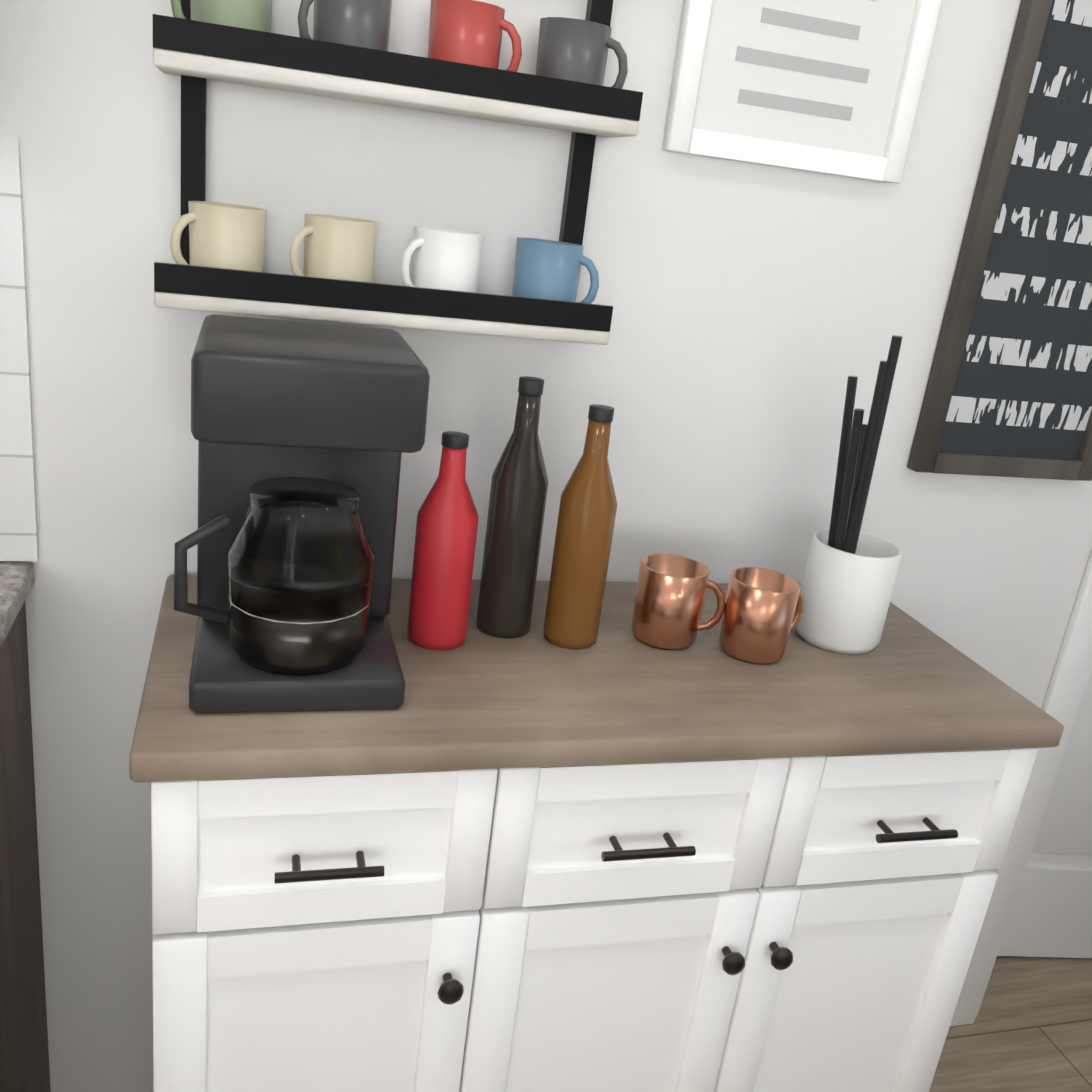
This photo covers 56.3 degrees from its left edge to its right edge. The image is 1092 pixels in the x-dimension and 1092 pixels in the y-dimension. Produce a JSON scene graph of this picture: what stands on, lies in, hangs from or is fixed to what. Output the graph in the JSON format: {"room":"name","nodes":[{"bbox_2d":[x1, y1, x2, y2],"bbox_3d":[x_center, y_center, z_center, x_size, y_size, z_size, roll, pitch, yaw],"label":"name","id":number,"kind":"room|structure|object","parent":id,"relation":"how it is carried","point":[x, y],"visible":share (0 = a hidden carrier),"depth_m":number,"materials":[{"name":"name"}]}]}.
{"room":"kitchen","nodes":[
{"label":"kitchen","id":0,"kind":"room"},
{"bbox_2d":[0,0,1091,1091],"bbox_3d":[-0.868,-0.305,1.091,5.790,2.457,0.120,1,20,-16],"label":"wall","id":1,"kind":"structure","parent":0,"point":[762,315],"depth_m":1.30,"materials":[{"name":"white paint"}]},
{"bbox_2d":[0,135,38,561],"bbox_3d":[-1.595,-0.409,0.772,2.170,0.854,0.009,1,20,-16],"label":"tile backsplash","id":2,"kind":"structure","parent":1,"relation":"attached to","point":[18,526],"depth_m":1.14,"materials":[{"name":"white tile"}]},
{"bbox_2d":[153,0,642,344],"bbox_3d":[-0.137,-0.602,1.058,0.500,0.750,0.105,1,20,-16],"label":"shelf rack","id":3,"kind":"object","parent":1,"relation":"attached to","point":[217,249],"visible":1,"depth_m":1.09,"materials":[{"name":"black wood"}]},
{"bbox_2d":[662,0,941,182],"bbox_3d":[0.319,-0.628,1.223,0.325,0.330,0.022,1,20,-16],"label":"picture frame","id":4,"kind":"object","parent":1,"relation":"attached to","point":[833,87],"visible":1,"depth_m":1.24,"materials":[{"name":"white"}]},
{"bbox_2d":[907,0,1091,480],"bbox_3d":[0.734,-0.526,1.379,0.315,0.895,0.024,1,20,-16],"label":"chalkboard sign","id":5,"kind":"object","parent":1,"relation":"attached to","point":[1008,392],"visible":1,"depth_m":1.42,"materials":[{"name":"brown wood"}]},
{"bbox_2d":[950,550,1091,1025],"bbox_3d":[1.302,-0.081,1.785,0.899,2.102,0.136,1,20,-16],"label":"door frame","id":6,"kind":"structure","parent":1,"relation":"attached to","point":[1067,684],"depth_m":1.79,"materials":[{"name":"white wood"}]},
{"bbox_2d":[997,669,1091,957],"bbox_3d":[1.282,-0.078,1.889,0.733,2.010,0.226,1,20,-16],"label":"door","id":7,"kind":"structure","parent":1,"relation":"in","point":[1051,914],"depth_m":2.09,"materials":[{"name":"white wood"}]},
{"bbox_2d":[929,956,1091,1091],"bbox_3d":[-1.433,1.740,-1.118,8.020,0.060,9.800,1,20,-16],"label":"floor","id":8,"kind":"structure","parent":0,"point":[1029,1029],"depth_m":1.95,"materials":[{"name":"wood"}]},
{"bbox_2d":[0,609,50,1091],"bbox_3d":[-0.936,0.558,0.997,0.697,0.883,0.613,1,20,-16],"label":"base cabinet","id":9,"kind":"object","parent":8,"relation":"on","point":[24,1058],"depth_m":1.24,"materials":[{"name":"brown wood"}]},
{"bbox_2d":[0,561,34,656],"bbox_3d":[-0.872,0.134,0.835,0.711,0.030,0.643,1,20,-16],"label":"countertop","id":10,"kind":"structure","parent":9,"relation":"on","point":[16,577],"depth_m":1.15,"materials":[{"name":"grey stone"}]},
{"bbox_2d":[129,575,1063,1091],"bbox_3d":[0.011,0.546,1.344,0.990,0.905,0.439,1,20,-16],"label":"sideboard","id":11,"kind":"object","parent":8,"relation":"on","point":[619,857],"visible":1,"depth_m":1.09,"materials":[{"name":"white wood"}]},
{"bbox_2d":[174,314,429,713],"bbox_3d":[-0.251,-0.037,1.015,0.216,0.340,0.220,1,20,-16],"label":"coffee maker","id":12,"kind":"object","parent":11,"relation":"on","point":[306,435],"visible":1,"depth_m":0.95,"materials":[{"name":"grey plastic"}]},
{"bbox_2d":[808,335,902,654],"bbox_3d":[0.397,-0.065,1.255,0.108,0.390,0.109,6,19,-5],"label":"cup","id":13,"kind":"object","parent":11,"relation":"on","point":[866,565],"depth_m":1.24,"materials":[{"name":"white ceramic"}]}
]}

